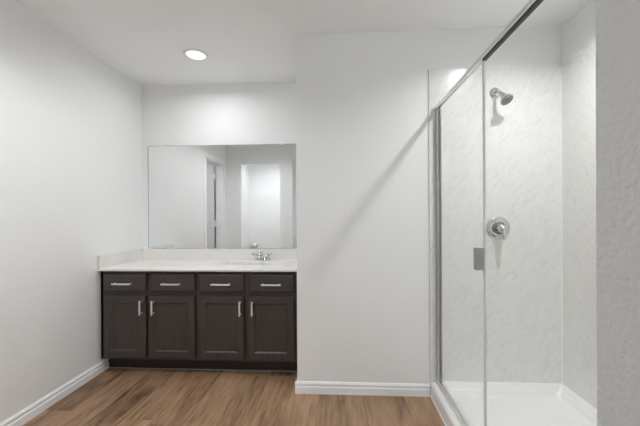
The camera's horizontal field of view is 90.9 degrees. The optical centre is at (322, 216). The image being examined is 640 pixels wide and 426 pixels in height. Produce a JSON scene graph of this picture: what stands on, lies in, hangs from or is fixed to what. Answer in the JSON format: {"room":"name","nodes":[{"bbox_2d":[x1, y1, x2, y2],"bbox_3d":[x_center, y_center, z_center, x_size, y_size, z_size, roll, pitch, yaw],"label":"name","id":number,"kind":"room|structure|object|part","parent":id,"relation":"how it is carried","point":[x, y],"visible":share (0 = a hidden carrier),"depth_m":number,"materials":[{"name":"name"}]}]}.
{"room":"bathroom","nodes":[
{"label":"bathroom","id":0,"kind":"room"},
{"bbox_2d":[0,0,141,422],"bbox_3d":[-1.817,-0.012,1.782,0.115,2.440,2.383,0,0,3],"label":"wall","id":1,"kind":"structure","parent":0,"point":[71,141],"depth_m":2.07,"materials":[{"name":"white paint"}]},
{"bbox_2d":[0,359,108,425],"bbox_3d":[-1.732,1.168,2.054,0.014,0.079,0.923,0,0,3],"label":"baseboard","id":2,"kind":"structure","parent":1,"relation":"attached to","point":[47,401],"depth_m":2.03,"materials":[{"name":"white paint"}]},
{"bbox_2d":[141,81,296,248],"bbox_3d":[-0.031,-0.023,2.941,3.563,2.440,0.115,0,0,3],"label":"wall","id":3,"kind":"structure","parent":0,"point":[260,112],"depth_m":2.93,"materials":[{"name":"white paint"}]},
{"bbox_2d":[143,249,296,258],"bbox_3d":[-0.906,0.345,2.917,1.540,0.098,0.019,0,0,3],"label":"backsplash","id":4,"kind":"structure","parent":3,"relation":"attached to","point":[147,253],"depth_m":2.91,"materials":[{"name":"stone"}]},
{"bbox_2d":[148,143,296,247],"bbox_3d":[-0.916,-0.190,2.923,1.438,0.968,0.010,0,0,3],"label":"wall mirror","id":5,"kind":"object","parent":3,"relation":"attached to","point":[200,196],"visible":0.93,"depth_m":2.92,"materials":[{"name":"silver mirror"}]},
{"bbox_2d":[22,368,444,425],"bbox_3d":[-0.826,1.235,0.370,5.100,0.060,5.450,0,0,3],"label":"floor","id":6,"kind":"structure","parent":0,"point":[115,396],"depth_m":2.01,"materials":[{"name":"wood"}]},
{"bbox_2d":[101,271,296,371],"bbox_3d":[-0.928,0.807,2.637,1.560,0.789,0.582,0,0,3],"label":"vanity cabinet","id":7,"kind":"object","parent":6,"relation":"on","point":[192,320],"visible":0.94,"depth_m":2.39,"materials":[{"name":"brown wood"}]},
{"bbox_3d":[-1.522,0.511,2.393,0.147,0.011,0.035,0,0,3],"label":"handle","id":8,"kind":"part","parent":7,"relation":"part of","materials":[{"name":"silver metal"}]},
{"bbox_3d":[-1.513,0.843,2.425,0.336,0.473,0.028,0,0,3],"label":"door","id":9,"kind":"part","parent":7,"relation":"part of","materials":[{"name":"brown wood"}]},
{"bbox_3d":[-1.515,0.504,2.424,0.336,0.137,0.028,0,0,3],"label":"drawer","id":10,"kind":"part","parent":7,"relation":"part of","materials":[{"name":"brown wood"}]},
{"bbox_3d":[-1.376,0.689,2.386,0.011,0.110,0.035,0,0,3],"label":"handle","id":11,"kind":"part","parent":7,"relation":"part of","materials":[{"name":"silver metal"}]},
{"bbox_3d":[-1.282,0.689,2.381,0.011,0.110,0.035,0,0,3],"label":"handle","id":12,"kind":"part","parent":7,"relation":"part of","materials":[{"name":"silver metal"}]},
{"bbox_3d":[-1.144,0.841,2.406,0.358,0.473,0.028,0,0,3],"label":"door","id":13,"kind":"part","parent":7,"relation":"part of","materials":[{"name":"brown wood"}]},
{"bbox_3d":[-1.137,0.502,2.405,0.340,0.137,0.028,0,0,3],"label":"drawer","id":14,"kind":"part","parent":7,"relation":"part of","materials":[{"name":"brown wood"}]},
{"bbox_2d":[97,249,296,271],"bbox_3d":[-0.929,0.414,2.649,1.560,0.234,0.558,0,0,3],"label":"countertop","id":15,"kind":"structure","parent":7,"relation":"on","point":[217,260],"depth_m":2.76,"materials":[{"name":"stone"}]},
{"bbox_2d":[251,251,271,260],"bbox_3d":[-0.532,0.348,2.783,0.151,0.086,0.157,0,0,-38],"label":"sink faucet","id":16,"kind":"object","parent":15,"relation":"on","point":[258,257],"visible":1,"depth_m":2.78,"materials":[{"name":"silver metal"}]},
{"bbox_3d":[-0.538,0.340,2.751,0.034,0.069,0.140,0,0,3],"label":"spout","id":17,"kind":"part","parent":16,"relation":"part of","materials":[{"name":"silver metal"}]},
{"bbox_3d":[-0.535,0.382,2.804,0.156,0.019,0.052,0,0,3],"label":"plate","id":18,"kind":"part","parent":16,"relation":"part of","materials":[{"name":"silver metal"}]},
{"bbox_3d":[-0.758,0.507,2.354,0.147,0.011,0.035,0,0,3],"label":"handle","id":19,"kind":"part","parent":7,"relation":"part of","materials":[{"name":"silver metal"}]},
{"bbox_3d":[-0.762,0.500,2.386,0.345,0.137,0.028,0,0,3],"label":"drawer","id":20,"kind":"part","parent":7,"relation":"part of","materials":[{"name":"brown wood"}]},
{"bbox_3d":[-0.760,0.840,2.386,0.345,0.473,0.028,0,0,3],"label":"door","id":21,"kind":"part","parent":7,"relation":"part of","materials":[{"name":"brown wood"}]},
{"bbox_3d":[-0.613,0.685,2.347,0.011,0.110,0.035,0,0,3],"label":"handle","id":22,"kind":"part","parent":7,"relation":"part of","materials":[{"name":"silver metal"}]},
{"bbox_3d":[-0.520,0.685,2.342,0.011,0.110,0.035,0,0,3],"label":"handle","id":23,"kind":"part","parent":7,"relation":"part of","materials":[{"name":"silver metal"}]},
{"bbox_3d":[-0.378,0.505,2.335,0.147,0.011,0.035,0,0,3],"label":"handle","id":24,"kind":"part","parent":7,"relation":"part of","materials":[{"name":"silver metal"}]},
{"bbox_3d":[-0.382,0.838,2.367,0.349,0.473,0.028,0,0,3],"label":"door","id":25,"kind":"part","parent":7,"relation":"part of","materials":[{"name":"brown wood"}]},
{"bbox_3d":[-0.378,0.498,2.366,0.339,0.137,0.028,0,0,3],"label":"drawer","id":26,"kind":"part","parent":7,"relation":"part of","materials":[{"name":"brown wood"}]},
{"bbox_2d":[430,381,596,425],"bbox_3d":[1.105,1.144,1.319,0.857,0.098,1.520,0,0,3],"label":"shower pan","id":27,"kind":"object","parent":6,"relation":"on","point":[507,404],"visible":0.98,"depth_m":1.91,"materials":[{"name":"white plastic"}]},
{"bbox_2d":[435,0,543,425],"bbox_3d":[0.718,0.185,1.338,0.064,1.822,1.502,0,0,3],"label":"shower door frame","id":28,"kind":"structure","parent":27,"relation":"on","point":[479,253],"depth_m":1.66,"materials":[{"name":"silver metal"}]},
{"bbox_3d":[0.708,0.190,1.422,0.036,0.100,0.028,0,0,3],"label":"pull handle","id":29,"kind":"part","parent":28,"relation":"part of","materials":[{"name":"grey metal"}]},
{"bbox_3d":[0.720,-0.715,1.337,0.026,0.023,1.502,0,0,3],"label":"header rail","id":30,"kind":"part","parent":28,"relation":"part of","materials":[{"name":"silver metal"}]},
{"bbox_2d":[12,0,589,85],"bbox_3d":[-0.839,-1.265,0.366,5.100,0.060,5.450,0,0,3],"label":"ceiling","id":31,"kind":"structure","parent":0,"point":[244,41],"depth_m":2.03,"materials":[{"name":"white paint"}]},
{"bbox_2d":[183,48,208,60],"bbox_3d":[-0.962,-1.231,2.403,0.182,0.012,0.182,0,0,3],"label":"recessed light","id":32,"kind":"object","parent":31,"relation":"in","point":[194,54],"visible":1,"depth_m":2.39,"materials":[{"name":"white"}]},
{"bbox_2d":[296,25,561,383],"bbox_3d":[0.785,-0.026,2.469,1.884,2.440,0.744,0,0,3],"label":"wall","id":33,"kind":"structure","parent":0,"point":[362,98],"depth_m":2.12,"materials":[{"name":"white paint"}]},
{"bbox_2d":[295,380,429,396],"bbox_3d":[0.272,1.157,2.226,0.899,0.079,0.230,0,0,3],"label":"baseboard","id":34,"kind":"structure","parent":33,"relation":"attached to","point":[301,387],"depth_m":2.11,"materials":[{"name":"white paint"}]},
{"bbox_2d":[428,65,596,410],"bbox_3d":[1.097,0.058,1.322,0.846,2.072,1.514,0,0,3],"label":"wall panel","id":35,"kind":"object","parent":33,"relation":"attached to","point":[523,136],"visible":0.98,"depth_m":2.07,"materials":[{"name":"stone"}]},
{"bbox_2d":[486,216,509,239],"bbox_3d":[1.152,0.074,2.023,0.152,0.152,0.089,0,0,3],"label":"shower valve","id":36,"kind":"object","parent":35,"relation":"attached to","point":[497,228],"visible":1,"depth_m":2.06,"materials":[{"name":"silver metal"}]},
{"bbox_3d":[1.151,0.107,1.998,0.031,0.085,0.038,0,0,3],"label":"lever","id":37,"kind":"part","parent":36,"relation":"part of","materials":[{"name":"silver metal"}]},
{"bbox_2d":[489,87,513,105],"bbox_3d":[1.141,-0.772,1.994,0.078,0.150,0.156,0,0,-4],"label":"shower","id":38,"kind":"object","parent":35,"relation":"attached to","point":[495,92],"visible":1,"depth_m":1.97,"materials":[{"name":"silver metal"}]},
{"bbox_2d":[561,0,594,64],"bbox_3d":[1.595,-0.029,1.234,0.140,2.440,1.639,0,0,3],"label":"wall","id":39,"kind":"structure","parent":0,"point":[578,32],"depth_m":1.91,"materials":[{"name":"white paint"}]},
{"bbox_2d":[562,43,596,408],"bbox_3d":[1.524,0.055,1.301,0.010,2.071,1.512,0,0,3],"label":"wall panel","id":40,"kind":"object","parent":39,"relation":"attached to","point":[578,73],"visible":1,"depth_m":1.89,"materials":[{"name":"stone"}]},
{"bbox_2d":[595,0,639,425],"bbox_3d":[0.996,-0.025,0.502,0.982,2.440,0.115,0,0,3],"label":"wall","id":41,"kind":"structure","parent":0,"point":[617,22],"depth_m":0.54,"materials":[{"name":"grey paint"}]}
]}

